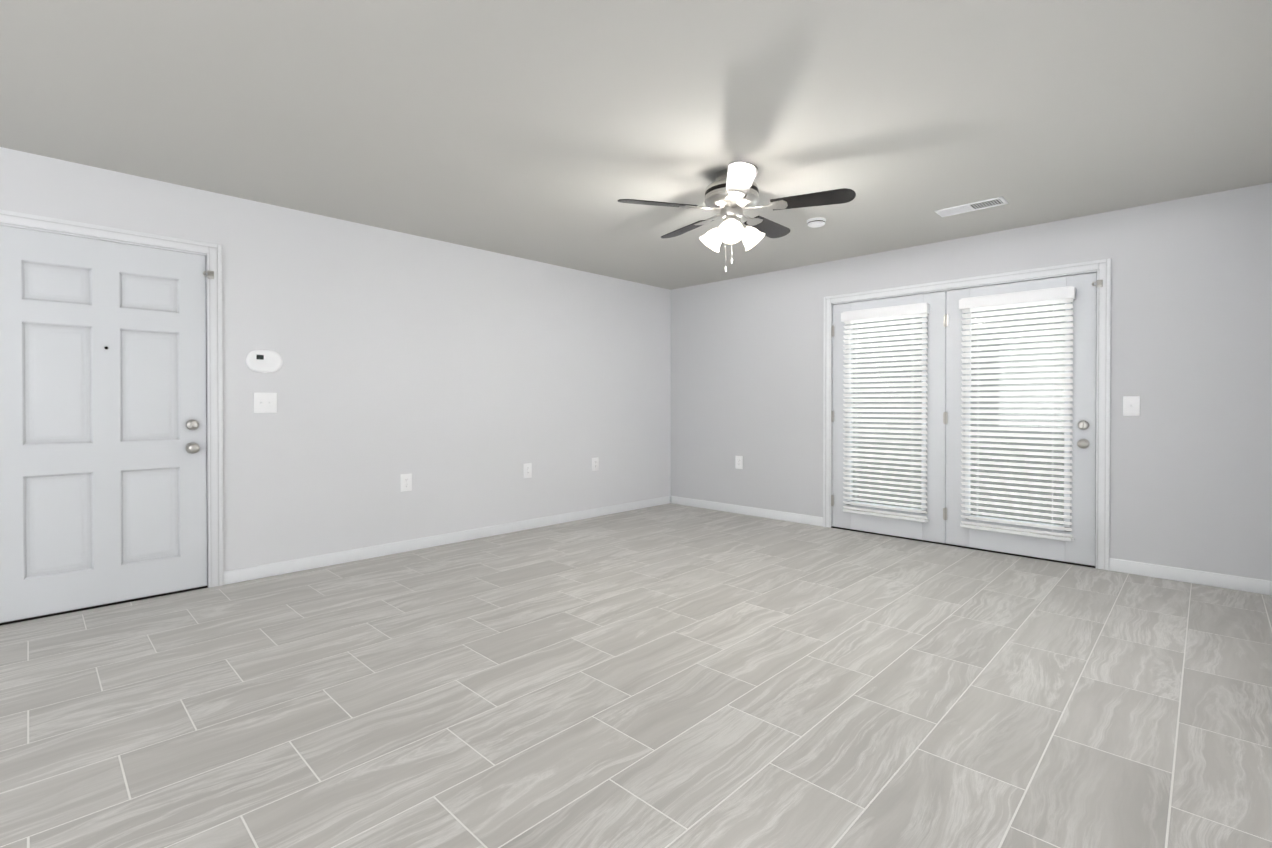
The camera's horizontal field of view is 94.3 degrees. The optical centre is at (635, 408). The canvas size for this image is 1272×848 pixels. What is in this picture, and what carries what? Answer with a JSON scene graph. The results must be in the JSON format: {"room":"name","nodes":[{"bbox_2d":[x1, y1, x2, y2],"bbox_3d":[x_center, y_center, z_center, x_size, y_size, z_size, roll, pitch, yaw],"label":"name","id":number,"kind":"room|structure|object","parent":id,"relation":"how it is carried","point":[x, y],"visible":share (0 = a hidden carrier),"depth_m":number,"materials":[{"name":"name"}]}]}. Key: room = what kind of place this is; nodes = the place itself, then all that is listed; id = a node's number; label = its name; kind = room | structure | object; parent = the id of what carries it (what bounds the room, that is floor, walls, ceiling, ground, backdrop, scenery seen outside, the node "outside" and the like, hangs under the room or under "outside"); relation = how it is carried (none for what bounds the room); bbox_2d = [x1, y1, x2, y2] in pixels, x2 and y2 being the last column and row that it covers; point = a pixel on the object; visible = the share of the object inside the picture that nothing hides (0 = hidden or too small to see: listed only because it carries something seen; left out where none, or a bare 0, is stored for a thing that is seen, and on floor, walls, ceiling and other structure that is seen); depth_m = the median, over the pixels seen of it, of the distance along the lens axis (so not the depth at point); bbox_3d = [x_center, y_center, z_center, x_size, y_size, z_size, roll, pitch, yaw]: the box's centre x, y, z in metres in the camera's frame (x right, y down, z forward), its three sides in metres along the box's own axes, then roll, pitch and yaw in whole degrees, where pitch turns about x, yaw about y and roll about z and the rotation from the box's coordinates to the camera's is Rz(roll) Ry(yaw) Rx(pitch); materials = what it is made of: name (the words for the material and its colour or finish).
{"room":"empty living room","nodes":[
{"label":"empty living room","id":0,"kind":"room"},
{"bbox_2d":[0,147,670,570],"bbox_3d":[-2.321,-0.119,4.040,0.120,2.440,7.680,0,1,44],"label":"wall","id":1,"kind":"structure","parent":0,"point":[462,385],"depth_m":4.47,"materials":[{"name":"paint"}]},
{"bbox_2d":[0,225,213,625],"bbox_3d":[-2.965,0.085,3.321,0.171,2.042,0.969,0,1,44],"label":"front door","id":2,"kind":"structure","parent":1,"relation":"in","point":[103,482],"depth_m":3.28,"materials":[{"name":"paint"}]},
{"bbox_2d":[0,209,222,587],"bbox_3d":[-2.994,0.047,3.334,0.138,2.119,1.072,0,1,44],"label":"door frame","id":3,"kind":"structure","parent":1,"relation":"attached to","point":[211,253],"depth_m":3.63,"materials":[{"name":"paint"}]},
{"bbox_2d":[246,350,282,372],"bbox_3d":[-2.413,-0.305,3.836,0.030,0.149,0.206,0,1,44],"label":"thermostat","id":4,"kind":"object","parent":1,"relation":"attached to","point":[266,361],"visible":1,"depth_m":3.82,"materials":[{"name":"white plastic"}]},
{"bbox_2d":[254,393,276,412],"bbox_3d":[-2.413,-0.037,3.845,0.021,0.132,0.132,0,1,44],"label":"light switch","id":5,"kind":"object","parent":1,"relation":"attached to","point":[265,402],"visible":1,"depth_m":3.85,"materials":[{"name":"white plastic"}]},
{"bbox_2d":[401,473,411,491],"bbox_3d":[-1.763,0.568,4.528,0.008,0.132,0.088,0,1,44],"label":"electrical outlet","id":6,"kind":"object","parent":1,"relation":"attached to","point":[406,482],"visible":1,"depth_m":4.53,"materials":[{"name":"white plastic"}]},
{"bbox_2d":[223,496,670,584],"bbox_3d":[-1.092,1.051,5.220,0.013,0.085,4.286,0,1,44],"label":"baseboard","id":7,"kind":"structure","parent":1,"relation":"attached to","point":[290,566],"depth_m":4.57,"materials":[{"name":"paint"}]},
{"bbox_2d":[523,463,531,477],"bbox_3d":[-0.979,0.563,5.335,0.008,0.132,0.088,0,1,44],"label":"electrical outlet","id":8,"kind":"object","parent":1,"relation":"attached to","point":[527,470],"visible":1,"depth_m":5.33,"materials":[{"name":"white plastic"}]},
{"bbox_2d":[592,457,598,470],"bbox_3d":[-0.408,0.559,5.924,0.008,0.132,0.088,0,1,44],"label":"electrical outlet","id":9,"kind":"object","parent":1,"relation":"attached to","point":[595,464],"visible":1,"depth_m":5.92,"materials":[{"name":"white plastic"}]},
{"bbox_2d":[0,503,1271,847],"bbox_3d":[-0.542,1.163,2.407,4.960,0.100,7.800,0,1,44],"label":"floor","id":10,"kind":"structure","parent":0,"point":[670,675],"depth_m":2.23,"materials":[{"name":"tile"}]},
{"bbox_2d":[0,0,1271,289],"bbox_3d":[-0.542,-1.377,2.389,4.960,0.100,7.800,0,1,44],"label":"ceiling","id":11,"kind":"structure","parent":0,"point":[552,132],"depth_m":2.63,"materials":[{"name":"paint"}]},
{"bbox_2d":[618,161,855,271],"bbox_3d":[0.568,-1.055,3.411,1.269,0.558,1.238,0,1,44],"label":"ceiling fan","id":12,"kind":"object","parent":11,"relation":"hanging from","point":[731,193],"visible":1,"depth_m":3.27,"materials":[{"name":"silver metal"}]},
{"bbox_2d":[807,217,825,227],"bbox_3d":[1.284,-1.319,4.199,0.132,0.040,0.132,0,1,44],"label":"smoke detector","id":13,"kind":"object","parent":11,"relation":"attached to","point":[816,222],"visible":1,"depth_m":4.16,"materials":[{"name":"white plastic"}]},
{"bbox_2d":[934,196,1008,216],"bbox_3d":[2.221,-1.334,3.917,0.400,0.008,0.170,0,1,44],"label":"ceiling vent","id":14,"kind":"object","parent":11,"relation":"in","point":[978,205],"visible":1,"depth_m":3.90,"materials":[{"name":"white plastic"}]},
{"bbox_2d":[671,183,1271,580],"bbox_3d":[2.132,-0.126,5.154,4.960,2.440,0.120,0,1,44],"label":"wall","id":15,"kind":"structure","parent":0,"point":[1191,367],"depth_m":3.94,"materials":[{"name":"paint"}]},
{"bbox_2d":[735,456,742,468],"bbox_3d":[1.065,0.557,6.104,0.088,0.132,0.008,0,1,44],"label":"electrical outlet","id":16,"kind":"object","parent":15,"relation":"attached to","point":[738,462],"visible":1,"depth_m":6.10,"materials":[{"name":"white plastic"}]},
{"bbox_2d":[671,496,822,525],"bbox_3d":[1.075,1.045,6.094,1.845,0.085,0.013,0,1,44],"label":"baseboard","id":17,"kind":"structure","parent":15,"relation":"attached to","point":[779,515],"depth_m":6.00,"materials":[{"name":"paint"}]},
{"bbox_2d":[831,291,945,542],"bbox_3d":[2.146,0.069,5.089,0.968,2.026,0.060,0,1,44],"label":"french door","id":18,"kind":"structure","parent":15,"relation":"in","point":[933,529],"depth_m":4.93,"materials":[{"name":"paint"}]},
{"bbox_2d":[841,302,929,521],"bbox_3d":[2.110,0.032,5.039,0.729,1.784,0.071,0,1,44],"label":"window blind","id":19,"kind":"object","parent":18,"relation":"attached to","point":[856,317],"visible":0.94,"depth_m":5.02,"materials":[{"name":"white plastic"}]},
{"bbox_2d":[831,526,1094,567],"bbox_3d":[2.533,1.090,4.793,1.920,0.012,0.152,0,1,44],"label":"french door sill","id":20,"kind":"structure","parent":15,"relation":"attached to","point":[1078,564],"depth_m":4.61,"materials":[{"name":"brown metal"}]},
{"bbox_2d":[823,258,1110,570],"bbox_3d":[2.517,0.037,4.769,2.070,2.119,0.138,0,1,44],"label":"door frame","id":21,"kind":"structure","parent":15,"relation":"attached to","point":[1101,268],"depth_m":4.17,"materials":[{"name":"paint"}]},
{"bbox_2d":[943,273,1102,565],"bbox_3d":[2.827,0.074,4.389,1.009,2.026,0.115,0,1,44],"label":"french door","id":22,"kind":"structure","parent":15,"relation":"in","point":[1080,548],"depth_m":4.26,"materials":[{"name":"paint"}]},
{"bbox_2d":[959,286,1075,540],"bbox_3d":[2.798,0.036,4.371,0.732,1.784,0.071,0,1,44],"label":"window blind","id":23,"kind":"object","parent":22,"relation":"attached to","point":[1057,295],"visible":0.98,"depth_m":4.35,"materials":[{"name":"white plastic"}]},
{"bbox_2d":[1123,396,1139,415],"bbox_3d":[3.296,-0.016,3.927,0.086,0.132,0.021,0,1,44],"label":"light switch","id":24,"kind":"object","parent":15,"relation":"attached to","point":[1131,405],"visible":1,"depth_m":3.93,"materials":[{"name":"white plastic"}]},
{"bbox_2d":[1109,558,1270,594],"bbox_3d":[3.483,1.061,3.757,0.745,0.085,0.013,0,1,44],"label":"baseboard","id":25,"kind":"structure","parent":15,"relation":"attached to","point":[1253,585],"depth_m":3.72,"materials":[{"name":"paint"}]},
{"label":"outside","id":26,"kind":"structure","parent":0,"visible":0},
{"bbox_2d":[852,303,1064,525],"bbox_3d":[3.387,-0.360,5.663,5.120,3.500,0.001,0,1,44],"label":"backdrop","id":27,"kind":"structure","parent":26,"point":[984,459],"depth_m":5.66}
]}

